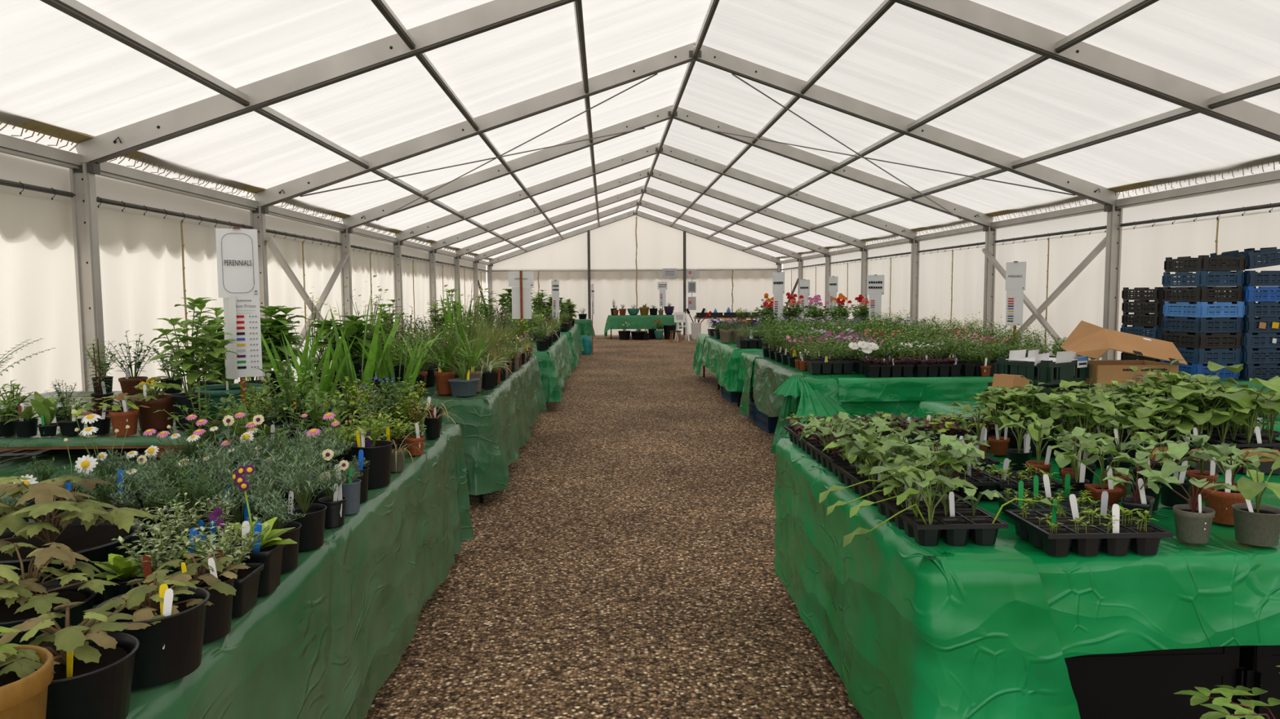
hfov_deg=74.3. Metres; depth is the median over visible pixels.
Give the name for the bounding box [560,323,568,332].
pot
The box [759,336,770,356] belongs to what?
plant
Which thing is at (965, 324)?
plant
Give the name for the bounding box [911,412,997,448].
tray
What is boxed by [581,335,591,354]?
plastic bag
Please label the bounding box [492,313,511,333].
potted shrub
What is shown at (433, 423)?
pot
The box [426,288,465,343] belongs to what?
phlox
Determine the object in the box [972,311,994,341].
plant
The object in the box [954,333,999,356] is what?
tray
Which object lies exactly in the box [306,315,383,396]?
hosta
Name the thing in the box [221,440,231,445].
flower
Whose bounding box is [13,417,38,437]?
pot
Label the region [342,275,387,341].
potted crambe
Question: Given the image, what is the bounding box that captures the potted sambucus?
[171,324,219,387]
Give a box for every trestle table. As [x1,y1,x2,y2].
[479,493,483,503]
[693,317,758,322]
[702,364,740,407]
[751,381,814,418]
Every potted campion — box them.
[0,394,24,436]
[3,403,39,437]
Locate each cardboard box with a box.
[990,373,1029,419]
[1060,320,1187,397]
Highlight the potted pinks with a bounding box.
[184,494,236,545]
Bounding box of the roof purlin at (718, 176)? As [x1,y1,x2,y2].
[703,173,722,193]
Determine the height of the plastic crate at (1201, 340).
0.115 m
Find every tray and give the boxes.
[694,312,709,317]
[704,316,737,336]
[709,312,723,317]
[710,317,748,338]
[722,312,737,317]
[735,320,776,348]
[737,312,751,317]
[746,314,786,338]
[755,315,803,338]
[758,324,799,347]
[763,324,807,350]
[768,327,820,352]
[772,318,817,346]
[779,413,858,454]
[782,330,822,355]
[784,313,820,333]
[784,426,853,454]
[786,332,835,357]
[791,411,908,476]
[795,323,833,347]
[795,335,845,369]
[797,315,838,332]
[800,324,844,350]
[803,341,853,373]
[804,441,893,476]
[807,326,854,351]
[813,318,857,345]
[818,444,1066,546]
[822,315,859,330]
[822,331,868,355]
[822,421,944,506]
[826,334,875,358]
[831,324,869,346]
[831,462,944,506]
[834,315,871,330]
[836,335,891,360]
[840,327,879,349]
[845,410,929,444]
[847,315,889,333]
[848,318,897,334]
[848,337,904,373]
[853,327,894,351]
[857,424,919,444]
[860,311,911,336]
[860,328,910,354]
[861,355,914,377]
[866,307,911,328]
[872,331,917,356]
[879,323,919,343]
[881,336,933,359]
[884,316,935,345]
[890,326,928,345]
[893,341,946,363]
[894,320,946,353]
[901,311,944,339]
[902,434,1007,499]
[904,429,999,471]
[906,331,963,356]
[909,355,961,377]
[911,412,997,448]
[911,446,999,471]
[912,311,961,340]
[915,425,995,448]
[920,322,980,359]
[922,315,974,351]
[934,313,979,346]
[936,328,982,353]
[936,328,990,362]
[949,311,994,348]
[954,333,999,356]
[954,341,1008,376]
[959,312,1011,350]
[967,334,1018,359]
[968,377,1048,436]
[977,457,1064,492]
[977,471,1064,492]
[978,323,1027,353]
[982,421,1026,436]
[983,339,1039,362]
[984,321,1041,354]
[987,388,1092,455]
[994,474,1112,512]
[1000,323,1060,357]
[1001,428,1065,455]
[1003,341,1053,374]
[1004,491,1173,556]
[1028,337,1066,356]
[1047,341,1106,371]
[1047,377,1118,428]
[1047,392,1162,466]
[1055,436,1149,466]
[1058,382,1152,436]
[1065,427,1152,436]
[1080,359,1195,426]
[1115,396,1229,459]
[1123,435,1220,459]
[1136,426,1218,436]
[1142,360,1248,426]
[1166,374,1279,439]
[1171,377,1279,459]
[1186,459,1230,472]
[1203,426,1279,439]
[1208,435,1279,459]
[1235,461,1279,473]
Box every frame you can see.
[69,0,1279,391]
[249,42,1122,380]
[339,105,996,343]
[392,142,919,343]
[428,168,868,333]
[453,186,831,326]
[472,199,803,319]
[487,209,781,312]
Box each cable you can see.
[299,128,644,196]
[376,73,657,221]
[700,128,1075,195]
[732,73,960,219]
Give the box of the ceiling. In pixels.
[0,0,1279,261]
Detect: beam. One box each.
[0,133,81,168]
[40,0,249,106]
[97,161,257,210]
[266,205,345,231]
[351,226,397,244]
[403,240,432,252]
[435,248,457,257]
[460,255,475,262]
[477,260,490,265]
[778,258,796,264]
[800,253,823,260]
[827,247,859,256]
[864,238,909,250]
[915,224,983,241]
[991,203,1104,229]
[1115,169,1279,208]
[1207,75,1279,109]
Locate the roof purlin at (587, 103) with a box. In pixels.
[583,97,592,143]
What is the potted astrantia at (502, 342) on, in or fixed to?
on the tablecloth at (497, 421)
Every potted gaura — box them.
[298,315,338,387]
[370,310,420,381]
[394,313,417,355]
[487,306,508,337]
[502,330,525,369]
[534,320,551,347]
[548,310,563,329]
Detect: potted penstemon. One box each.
[43,379,84,426]
[391,324,412,373]
[397,306,420,355]
[492,301,507,336]
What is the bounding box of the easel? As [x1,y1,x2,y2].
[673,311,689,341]
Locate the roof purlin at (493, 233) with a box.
[488,231,504,239]
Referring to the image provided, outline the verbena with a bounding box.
[426,302,453,355]
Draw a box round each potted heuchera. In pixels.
[71,395,131,435]
[97,392,150,435]
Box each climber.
[531,289,548,327]
[559,297,571,324]
[562,302,571,328]
[567,298,576,324]
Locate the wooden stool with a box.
[669,330,681,342]
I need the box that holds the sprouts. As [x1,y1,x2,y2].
[947,402,1016,456]
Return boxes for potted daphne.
[111,523,199,589]
[133,492,211,568]
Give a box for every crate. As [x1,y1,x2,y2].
[720,386,754,402]
[742,397,777,420]
[753,404,793,433]
[985,382,1093,415]
[994,349,1089,385]
[1064,645,1245,718]
[1120,324,1194,339]
[1120,351,1186,362]
[1121,287,1196,300]
[1121,300,1196,313]
[1121,312,1174,327]
[1160,330,1243,348]
[1160,360,1239,378]
[1161,271,1244,286]
[1161,315,1244,333]
[1162,286,1244,302]
[1163,301,1244,317]
[1164,254,1246,271]
[1175,346,1242,364]
[1205,363,1279,379]
[1207,317,1279,333]
[1208,270,1279,286]
[1208,286,1279,302]
[1208,302,1279,317]
[1208,347,1279,364]
[1209,247,1279,269]
[1214,332,1279,348]
[1239,645,1279,718]
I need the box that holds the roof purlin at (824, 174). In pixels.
[787,171,831,195]
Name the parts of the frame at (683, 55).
post, joint plate, post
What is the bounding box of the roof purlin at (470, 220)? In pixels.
[465,217,487,231]
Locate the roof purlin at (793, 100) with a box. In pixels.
[751,95,799,143]
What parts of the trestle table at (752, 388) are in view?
leg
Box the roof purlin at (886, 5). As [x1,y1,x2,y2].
[800,0,895,94]
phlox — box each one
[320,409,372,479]
[364,303,404,376]
[373,299,408,361]
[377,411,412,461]
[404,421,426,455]
[425,300,444,351]
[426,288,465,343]
[471,295,489,328]
[477,291,499,335]
[502,296,516,329]
[502,318,532,338]
[532,312,546,328]
[568,314,574,325]
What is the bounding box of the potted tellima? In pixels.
[0,379,34,418]
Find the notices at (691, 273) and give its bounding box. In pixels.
[687,269,696,310]
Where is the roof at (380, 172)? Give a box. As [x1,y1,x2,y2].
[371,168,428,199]
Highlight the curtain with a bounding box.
[486,268,782,334]
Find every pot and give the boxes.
[0,407,24,418]
[0,417,18,436]
[0,509,28,522]
[0,516,144,602]
[0,580,98,644]
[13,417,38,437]
[24,497,52,519]
[37,422,57,436]
[40,631,139,718]
[51,491,95,515]
[55,406,71,426]
[57,418,84,435]
[87,417,111,435]
[88,476,130,502]
[89,391,114,413]
[91,376,113,392]
[99,568,145,601]
[100,500,128,510]
[108,408,139,435]
[114,484,156,509]
[118,376,147,395]
[129,567,182,589]
[133,394,173,430]
[133,507,172,553]
[147,471,184,493]
[151,533,198,568]
[155,490,195,519]
[160,377,183,393]
[167,567,236,644]
[170,515,213,536]
[171,392,204,431]
[172,459,207,478]
[178,555,204,568]
[186,381,216,387]
[190,476,224,513]
[191,382,266,418]
[202,497,243,521]
[206,373,234,384]
[208,464,243,481]
[223,516,261,543]
[226,435,237,456]
[231,481,266,516]
[231,563,264,617]
[232,538,285,595]
[238,380,266,404]
[246,423,271,437]
[251,498,293,523]
[264,370,294,396]
[271,520,302,573]
[275,422,311,446]
[275,484,311,505]
[282,503,327,551]
[284,408,306,423]
[298,473,326,503]
[300,417,327,437]
[310,374,320,382]
[312,462,339,495]
[317,495,346,528]
[318,368,336,387]
[321,430,345,450]
[333,373,359,396]
[338,420,361,440]
[342,478,360,515]
[343,403,374,420]
[345,466,368,502]
[349,440,393,488]
[352,362,365,380]
[354,415,374,426]
[359,369,374,391]
[366,412,385,422]
[372,376,391,397]
[383,401,413,422]
[386,421,404,440]
[391,440,406,461]
[391,448,405,471]
[393,364,404,381]
[400,426,422,446]
[404,374,425,395]
[404,435,424,455]
[406,408,422,426]
[418,371,427,388]
[419,368,436,386]
[421,364,438,370]
[422,407,443,429]
[423,415,440,439]
[434,370,455,395]
[447,377,479,396]
[454,369,460,378]
[464,369,483,391]
[481,369,496,389]
[494,372,498,386]
[496,368,501,382]
[500,366,506,380]
[502,364,508,377]
[506,362,511,376]
[511,357,515,371]
[513,355,519,369]
[520,351,525,364]
[525,351,529,361]
[528,345,533,356]
[535,340,546,351]
[537,337,549,349]
[548,336,551,346]
[552,332,556,342]
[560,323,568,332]
[578,314,586,319]
[610,308,617,315]
[613,310,618,315]
[618,308,626,315]
[626,308,639,315]
[649,308,657,315]
[690,322,702,339]
[719,328,728,342]
[721,329,731,342]
[731,329,741,342]
[736,317,746,324]
[741,328,750,338]
[746,320,755,327]
[858,359,865,374]
[968,440,989,456]
[988,436,1010,455]
[1005,448,1032,471]
[1026,460,1051,474]
[1058,459,1077,475]
[1061,467,1085,491]
[1063,477,1089,493]
[1071,462,1095,484]
[1084,484,1122,506]
[1104,471,1129,498]
[1106,457,1132,472]
[1120,497,1151,521]
[1125,494,1155,522]
[1128,466,1159,492]
[1132,482,1161,511]
[1150,460,1173,485]
[1159,477,1191,506]
[1172,504,1215,544]
[1185,470,1218,497]
[1201,484,1246,525]
[1214,481,1237,485]
[1231,502,1279,546]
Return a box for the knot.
[770,372,854,454]
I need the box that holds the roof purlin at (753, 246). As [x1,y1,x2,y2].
[742,244,758,250]
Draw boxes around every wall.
[0,152,486,400]
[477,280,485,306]
[486,215,782,336]
[782,182,1279,359]
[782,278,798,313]
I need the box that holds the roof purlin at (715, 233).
[706,231,718,238]
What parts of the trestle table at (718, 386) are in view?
leg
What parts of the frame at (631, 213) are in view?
post, post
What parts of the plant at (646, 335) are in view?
pot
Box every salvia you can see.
[238,323,275,404]
[259,306,309,396]
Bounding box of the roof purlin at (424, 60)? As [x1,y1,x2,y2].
[415,53,479,131]
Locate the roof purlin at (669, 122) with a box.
[657,118,673,152]
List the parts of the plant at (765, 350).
pot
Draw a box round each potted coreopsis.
[235,376,287,437]
[320,376,375,440]
[393,380,428,426]
[523,311,542,339]
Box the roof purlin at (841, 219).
[810,216,848,230]
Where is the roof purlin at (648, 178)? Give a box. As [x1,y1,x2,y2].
[642,176,650,192]
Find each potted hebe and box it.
[494,346,515,377]
[517,332,534,350]
[547,319,561,340]
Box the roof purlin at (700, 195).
[688,193,703,207]
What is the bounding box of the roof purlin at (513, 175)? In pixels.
[510,173,529,195]
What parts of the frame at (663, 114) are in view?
post, joint plate, post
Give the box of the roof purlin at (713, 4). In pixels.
[693,0,719,58]
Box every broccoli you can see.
[998,416,1074,474]
[1048,441,1117,493]
[1064,435,1151,506]
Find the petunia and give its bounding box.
[848,341,879,374]
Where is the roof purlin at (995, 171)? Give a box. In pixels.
[911,167,1007,199]
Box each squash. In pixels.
[1083,438,1152,498]
[1101,443,1177,511]
[1115,439,1175,492]
[1151,441,1212,506]
[1177,445,1279,525]
[1182,433,1236,497]
[1202,444,1277,485]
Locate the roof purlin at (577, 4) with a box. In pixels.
[573,0,588,93]
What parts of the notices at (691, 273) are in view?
printed panel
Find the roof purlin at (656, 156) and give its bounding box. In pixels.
[648,153,659,175]
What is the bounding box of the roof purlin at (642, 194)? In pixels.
[638,192,644,204]
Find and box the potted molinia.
[441,273,488,346]
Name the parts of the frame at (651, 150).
post, joint plate, post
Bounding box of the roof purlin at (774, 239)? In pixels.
[760,238,780,245]
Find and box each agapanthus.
[382,330,462,395]
[413,332,479,395]
[433,355,494,396]
[449,328,497,391]
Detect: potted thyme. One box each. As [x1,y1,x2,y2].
[211,386,271,466]
[345,395,395,440]
[511,319,533,337]
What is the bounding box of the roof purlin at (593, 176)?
[592,174,596,193]
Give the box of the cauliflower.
[1042,431,1094,475]
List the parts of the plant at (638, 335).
pot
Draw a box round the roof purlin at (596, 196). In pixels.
[594,194,598,207]
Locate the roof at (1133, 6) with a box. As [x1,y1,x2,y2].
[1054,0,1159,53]
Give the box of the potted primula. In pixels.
[84,552,158,601]
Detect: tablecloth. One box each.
[0,388,337,447]
[0,404,341,522]
[92,423,474,718]
[295,355,546,495]
[428,333,574,402]
[492,324,584,366]
[574,319,595,336]
[604,315,682,336]
[692,333,711,375]
[693,333,762,384]
[717,344,759,391]
[720,324,761,333]
[737,351,977,424]
[737,355,762,417]
[752,358,800,417]
[773,438,1080,718]
[835,376,1051,401]
[891,446,1279,662]
[914,400,1279,439]
[1088,360,1279,418]
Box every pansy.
[718,317,728,342]
[721,318,732,342]
[729,318,741,341]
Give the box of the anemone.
[188,307,234,384]
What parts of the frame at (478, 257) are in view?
post, joint plate, post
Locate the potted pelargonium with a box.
[82,343,121,392]
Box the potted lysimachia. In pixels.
[497,344,515,376]
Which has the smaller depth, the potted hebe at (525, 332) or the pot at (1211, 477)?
the pot at (1211, 477)
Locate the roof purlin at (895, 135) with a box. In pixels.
[832,131,904,171]
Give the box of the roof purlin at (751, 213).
[735,211,755,223]
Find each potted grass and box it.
[391,431,428,473]
[402,398,466,439]
[412,323,449,364]
[438,333,492,378]
[440,319,495,369]
[443,331,493,353]
[452,325,512,363]
[455,323,515,370]
[457,310,508,337]
[462,299,495,324]
[465,319,517,359]
[475,326,519,359]
[482,342,517,382]
[484,323,508,355]
[489,322,513,358]
[489,325,524,346]
[493,321,521,347]
[499,309,517,337]
[507,329,533,365]
[522,341,531,362]
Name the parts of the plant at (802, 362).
pot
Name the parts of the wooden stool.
seat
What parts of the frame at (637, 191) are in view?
post, joint plate, post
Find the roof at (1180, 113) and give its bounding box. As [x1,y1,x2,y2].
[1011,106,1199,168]
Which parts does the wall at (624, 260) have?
gable post, rail, gable panel, gable post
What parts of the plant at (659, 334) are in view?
pot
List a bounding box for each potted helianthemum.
[394,322,429,388]
[404,322,451,370]
[407,330,448,386]
[421,324,454,363]
[428,317,468,370]
[428,323,467,370]
[443,317,476,354]
[471,315,494,337]
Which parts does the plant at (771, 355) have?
pot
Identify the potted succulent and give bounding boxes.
[610,299,617,315]
[613,306,618,315]
[618,304,626,315]
[626,304,639,315]
[639,303,648,315]
[648,305,657,315]
[657,308,663,315]
[663,302,674,315]
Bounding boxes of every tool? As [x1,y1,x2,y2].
[685,308,693,322]
[697,307,705,322]
[700,311,711,322]
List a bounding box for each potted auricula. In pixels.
[171,506,229,568]
[213,464,297,595]
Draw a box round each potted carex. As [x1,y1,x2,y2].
[478,346,520,386]
[506,333,534,364]
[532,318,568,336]
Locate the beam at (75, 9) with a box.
[40,0,249,106]
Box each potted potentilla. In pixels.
[499,334,521,371]
[536,324,551,349]
[554,317,562,337]
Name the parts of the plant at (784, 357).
pot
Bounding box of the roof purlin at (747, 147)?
[722,144,751,173]
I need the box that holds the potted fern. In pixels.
[0,338,55,375]
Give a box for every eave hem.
[0,120,94,151]
[109,151,266,199]
[276,200,351,222]
[357,224,402,236]
[410,238,435,246]
[441,247,460,253]
[797,252,817,256]
[825,244,850,250]
[860,235,903,244]
[911,222,975,235]
[985,198,1093,221]
[1107,159,1279,197]
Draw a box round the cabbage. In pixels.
[1136,462,1239,544]
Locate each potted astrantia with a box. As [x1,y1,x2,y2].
[501,342,517,373]
[523,328,536,356]
[530,320,549,351]
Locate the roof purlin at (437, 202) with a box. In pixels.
[429,199,463,218]
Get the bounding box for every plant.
[0,475,159,602]
[0,542,119,644]
[0,601,151,718]
[0,626,55,718]
[94,568,213,688]
[103,330,155,395]
[131,376,187,430]
[141,551,251,644]
[147,297,239,431]
[180,516,271,617]
[191,331,266,418]
[617,322,631,340]
[630,327,644,340]
[643,327,649,340]
[648,326,657,339]
[653,319,663,339]
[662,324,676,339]
[710,317,723,330]
[746,318,765,331]
[754,316,765,330]
[755,316,774,331]
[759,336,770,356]
[760,314,777,329]
[760,316,779,333]
[763,319,778,333]
[763,328,782,343]
[765,329,782,346]
[767,335,777,359]
[768,328,794,348]
[769,324,792,344]
[770,331,786,347]
[772,330,792,342]
[773,338,785,361]
[774,320,789,333]
[776,325,795,335]
[780,338,791,364]
[781,327,799,346]
[782,335,802,348]
[786,320,802,332]
[786,335,804,353]
[786,348,798,366]
[789,330,810,347]
[791,332,808,353]
[794,346,806,369]
[795,336,814,353]
[796,340,813,355]
[797,323,809,332]
[797,331,815,350]
[798,320,817,330]
[798,336,816,351]
[798,349,808,370]
[799,329,820,347]
[800,315,815,330]
[803,341,819,357]
[805,337,822,351]
[807,329,822,339]
[808,330,821,349]
[808,337,826,354]
[808,343,823,359]
[809,335,822,355]
[810,327,828,345]
[813,319,822,332]
[814,321,828,330]
[814,339,836,356]
[814,342,831,358]
[817,324,827,335]
[819,335,835,351]
[821,320,838,334]
[821,342,834,358]
[822,331,835,346]
[822,335,845,354]
[829,325,843,334]
[830,344,843,359]
[831,335,845,352]
[834,315,845,327]
[834,341,848,358]
[836,322,852,333]
[836,324,856,335]
[836,335,855,355]
[837,326,854,341]
[837,334,853,351]
[839,332,854,345]
[839,333,858,349]
[848,340,869,359]
[849,324,861,336]
[853,321,869,331]
[854,335,869,352]
[856,327,873,339]
[860,311,883,335]
[860,328,884,343]
[861,320,875,334]
[861,355,873,364]
[863,328,874,339]
[864,356,880,364]
[866,318,886,336]
[866,328,888,342]
[866,350,881,359]
[868,314,883,327]
[871,315,893,335]
[871,329,886,346]
[872,347,885,358]
[873,356,886,364]
[874,343,886,358]
[877,359,888,364]
[879,328,893,342]
[880,319,897,334]
[880,324,905,343]
[880,337,899,355]
[881,336,902,355]
[884,340,899,355]
[884,340,904,359]
[887,316,911,329]
[887,357,896,364]
[888,323,910,336]
[888,329,910,344]
[890,315,911,332]
[893,345,906,358]
[893,359,901,364]
[894,310,911,324]
[894,331,913,348]
[896,342,911,355]
[898,342,915,358]
[899,356,914,364]
[900,328,918,342]
[901,324,919,342]
[905,320,915,331]
[905,337,922,353]
[905,341,929,358]
[906,331,933,346]
[906,341,920,358]
[908,320,933,342]
[910,337,933,354]
[911,342,933,357]
[911,356,922,363]
[912,320,932,344]
[912,326,925,341]
[912,333,935,351]
[912,356,928,364]
[914,317,930,338]
[916,342,934,359]
[919,315,945,340]
[920,323,937,339]
[920,324,940,352]
[920,355,935,363]
[922,315,942,335]
[924,320,944,342]
[924,320,946,341]
[924,333,943,352]
[924,359,936,364]
[925,341,942,358]
[926,325,946,341]
[931,328,952,351]
[931,342,946,359]
[932,318,956,337]
[935,311,960,339]
[935,358,949,364]
[936,330,955,356]
[940,333,963,351]
[941,332,957,353]
[941,335,959,355]
[943,331,958,354]
[945,328,969,355]
[945,332,962,351]
[947,356,960,364]
[949,317,971,337]
[952,331,972,355]
[954,319,974,342]
[954,344,969,359]
[955,322,980,349]
[955,328,968,343]
[959,346,978,362]
[960,317,981,337]
[960,332,973,353]
[962,331,981,355]
[963,334,979,356]
[964,335,986,349]
[965,316,980,333]
[966,317,987,339]
[966,345,985,360]
[967,334,986,353]
[968,392,1002,424]
[970,351,987,363]
[970,401,1037,455]
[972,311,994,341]
[973,333,987,355]
[973,335,990,353]
[974,348,995,361]
[974,386,1025,426]
[976,324,991,344]
[977,344,1001,361]
[978,318,999,340]
[978,346,995,377]
[979,383,1037,417]
[980,312,1004,340]
[980,328,999,346]
[983,339,995,355]
[983,341,1007,358]
[984,321,1003,346]
[987,390,1055,432]
[988,343,1006,357]
[989,340,1014,356]
[991,346,1008,362]
[992,321,1011,344]
[992,387,1026,426]
[994,316,1008,336]
[994,328,1012,346]
[994,413,1050,471]
[997,392,1060,415]
[999,344,1017,358]
[1000,323,1021,347]
[1002,325,1021,346]
[1002,337,1018,351]
[1003,324,1023,348]
[1004,396,1053,434]
[1005,324,1025,346]
[1005,324,1027,344]
[1005,341,1029,350]
[1012,326,1032,351]
[1017,326,1035,348]
[1017,377,1048,417]
[1019,328,1042,346]
[1019,342,1039,356]
[1021,342,1031,355]
[1025,329,1048,349]
[1026,393,1076,431]
[1027,388,1066,435]
[1028,342,1046,354]
[1033,328,1050,351]
[1035,324,1052,351]
[1039,346,1051,353]
[1041,333,1060,352]
[1047,337,1066,351]
[1047,341,1064,355]
[1047,392,1124,438]
[1048,341,1063,357]
[1048,401,1069,425]
[1049,407,1093,432]
[1056,395,1092,431]
[1058,391,1115,424]
[1059,379,1118,400]
[1067,408,1118,433]
[1077,391,1133,431]
[1077,406,1104,433]
[1080,382,1146,392]
[1080,382,1146,435]
[1085,415,1131,435]
[1091,381,1144,406]
[1101,407,1141,439]
[1102,409,1162,436]
[1103,384,1164,399]
[1113,394,1147,434]
[1115,396,1173,433]
[1120,366,1170,399]
[1125,359,1195,399]
[1127,373,1185,395]
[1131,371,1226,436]
[1132,386,1190,433]
[1134,400,1195,441]
[1138,398,1194,439]
[1142,371,1216,389]
[1154,397,1194,441]
[1155,409,1207,440]
[1157,377,1226,406]
[1158,404,1229,435]
[1161,372,1216,426]
[1164,371,1223,389]
[1166,374,1239,424]
[1168,371,1225,432]
[1171,381,1257,439]
[1202,405,1259,443]
[1206,387,1264,430]
[1207,360,1248,389]
[1209,400,1260,433]
[1210,402,1264,439]
[1216,377,1279,439]
[1216,389,1279,443]
[1216,456,1279,546]
[1221,382,1266,433]
[1243,375,1279,425]
[1248,392,1279,443]
[1251,387,1279,432]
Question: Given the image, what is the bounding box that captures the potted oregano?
[49,397,88,435]
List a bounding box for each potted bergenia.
[30,391,64,436]
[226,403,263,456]
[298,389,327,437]
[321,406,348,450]
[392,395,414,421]
[529,323,536,340]
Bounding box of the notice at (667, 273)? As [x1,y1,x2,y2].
[662,268,676,278]
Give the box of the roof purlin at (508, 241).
[505,240,516,246]
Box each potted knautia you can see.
[254,424,299,458]
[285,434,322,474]
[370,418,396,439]
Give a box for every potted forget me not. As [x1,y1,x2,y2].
[354,374,395,422]
[506,322,521,345]
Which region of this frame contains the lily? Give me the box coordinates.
[84,338,115,413]
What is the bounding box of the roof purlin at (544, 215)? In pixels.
[542,213,551,223]
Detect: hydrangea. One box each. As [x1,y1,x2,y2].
[493,288,519,325]
[531,293,552,324]
[559,302,578,321]
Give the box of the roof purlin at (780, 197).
[757,195,786,212]
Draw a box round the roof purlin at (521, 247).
[518,246,526,252]
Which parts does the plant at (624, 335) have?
pot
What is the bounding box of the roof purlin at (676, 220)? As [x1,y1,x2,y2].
[671,218,679,226]
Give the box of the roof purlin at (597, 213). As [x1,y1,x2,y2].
[595,208,599,217]
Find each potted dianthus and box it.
[488,342,511,380]
[518,333,533,361]
[544,315,556,342]
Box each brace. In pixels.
[264,237,324,324]
[283,252,349,370]
[982,248,1062,346]
[1006,236,1106,348]
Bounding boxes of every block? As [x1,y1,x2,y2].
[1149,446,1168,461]
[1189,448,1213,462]
[1239,448,1279,462]
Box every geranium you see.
[754,293,773,321]
[757,301,777,321]
[779,298,802,322]
[782,292,804,320]
[802,294,827,319]
[804,297,829,331]
[825,293,852,320]
[828,297,852,322]
[850,294,868,319]
[852,297,869,320]
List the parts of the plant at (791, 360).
pot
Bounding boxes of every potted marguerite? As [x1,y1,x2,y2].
[0,480,32,522]
[12,456,66,519]
[13,438,97,515]
[71,409,137,502]
[76,471,130,510]
[105,456,162,509]
[106,469,178,553]
[137,444,184,493]
[140,449,211,519]
[142,414,210,478]
[142,460,235,536]
[176,443,234,513]
[180,452,259,521]
[186,412,257,481]
[195,467,281,543]
[204,435,280,516]
[226,448,311,523]
[231,428,297,499]
[246,491,304,573]
[248,413,313,479]
[254,440,348,505]
[274,431,344,503]
[276,447,332,551]
[291,412,352,495]
[314,462,346,528]
[334,462,363,515]
[345,449,369,502]
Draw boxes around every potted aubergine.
[1053,430,1104,484]
[1086,419,1163,472]
[1136,426,1194,485]
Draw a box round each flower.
[13,474,38,495]
[75,454,97,475]
[79,426,98,435]
[80,413,102,424]
[97,452,107,461]
[125,450,137,457]
[126,468,137,475]
[137,454,146,464]
[138,381,146,389]
[142,428,156,435]
[144,444,159,457]
[146,377,154,386]
[156,431,170,438]
[169,433,181,439]
[185,414,196,420]
[186,434,199,442]
[192,429,205,435]
[195,418,207,426]
[208,511,217,520]
[209,426,217,431]
[213,506,222,515]
[215,518,225,527]
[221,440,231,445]
[222,414,234,426]
[232,471,238,481]
[234,412,245,418]
[235,475,246,484]
[236,465,244,475]
[237,480,249,491]
[239,431,253,444]
[243,464,254,475]
[244,422,256,428]
[248,427,257,433]
[253,414,264,425]
[306,428,321,436]
[320,471,331,482]
[321,448,333,461]
[322,412,336,419]
[330,421,339,426]
[338,460,348,470]
[848,342,858,349]
[857,341,868,348]
[861,347,872,353]
[866,342,876,349]
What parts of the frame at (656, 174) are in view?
post, joint plate, post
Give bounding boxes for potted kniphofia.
[332,316,413,397]
[410,395,463,429]
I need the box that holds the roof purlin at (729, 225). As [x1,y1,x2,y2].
[719,222,734,231]
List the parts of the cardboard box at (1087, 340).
lid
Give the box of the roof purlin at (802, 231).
[782,229,808,239]
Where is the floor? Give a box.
[364,333,863,718]
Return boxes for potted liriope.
[453,349,516,389]
[497,340,536,367]
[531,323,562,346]
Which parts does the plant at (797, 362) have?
pot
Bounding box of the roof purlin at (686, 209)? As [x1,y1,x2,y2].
[679,207,689,217]
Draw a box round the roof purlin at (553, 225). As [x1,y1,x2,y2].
[551,224,558,232]
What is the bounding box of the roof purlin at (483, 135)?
[479,133,511,172]
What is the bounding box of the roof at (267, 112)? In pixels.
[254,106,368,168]
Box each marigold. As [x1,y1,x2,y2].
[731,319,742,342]
[740,318,752,338]
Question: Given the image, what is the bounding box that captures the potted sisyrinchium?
[440,285,474,351]
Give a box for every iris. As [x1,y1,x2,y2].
[261,310,339,423]
[281,321,355,426]
[324,296,402,420]
[356,310,423,422]
[436,297,493,374]
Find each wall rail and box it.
[0,178,75,199]
[96,196,253,229]
[266,229,342,247]
[350,244,395,257]
[401,253,430,262]
[435,261,454,266]
[459,265,473,269]
[780,266,798,271]
[802,263,825,267]
[830,258,861,265]
[866,252,911,260]
[917,242,985,254]
[994,225,1106,244]
[1119,202,1279,229]
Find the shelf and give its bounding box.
[0,394,337,457]
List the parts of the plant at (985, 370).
pot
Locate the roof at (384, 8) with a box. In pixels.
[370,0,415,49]
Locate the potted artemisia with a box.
[346,382,382,426]
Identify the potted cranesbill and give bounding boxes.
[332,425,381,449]
[391,392,434,446]
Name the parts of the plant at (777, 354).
pot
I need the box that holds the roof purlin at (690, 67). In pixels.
[671,60,695,117]
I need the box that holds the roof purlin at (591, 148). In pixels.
[589,145,595,173]
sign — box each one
[215,226,262,403]
[508,271,533,336]
[551,280,559,319]
[591,284,594,354]
[657,281,667,330]
[772,271,784,320]
[799,279,809,319]
[828,275,838,314]
[866,274,884,319]
[1004,261,1026,349]
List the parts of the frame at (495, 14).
joint plate, post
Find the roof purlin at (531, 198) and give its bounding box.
[528,196,542,212]
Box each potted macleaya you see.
[262,323,302,380]
[288,286,341,382]
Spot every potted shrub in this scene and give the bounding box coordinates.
[149,340,184,393]
[153,376,246,468]
[245,356,328,446]
[280,370,356,461]
[343,330,370,380]
[349,406,397,488]
[356,333,387,391]
[362,321,399,342]
[364,375,418,440]
[401,325,429,346]
[413,316,444,357]
[464,306,485,333]
[474,307,500,332]
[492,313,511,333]
[497,305,516,331]
[516,311,543,342]
[532,304,550,326]
[559,312,568,332]
[578,308,586,319]
[733,307,746,324]
[746,310,757,327]
[760,298,768,310]
[1173,665,1279,718]
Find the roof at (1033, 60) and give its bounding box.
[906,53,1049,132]
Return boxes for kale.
[1054,426,1115,491]
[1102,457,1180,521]
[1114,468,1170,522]
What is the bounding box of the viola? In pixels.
[137,377,160,395]

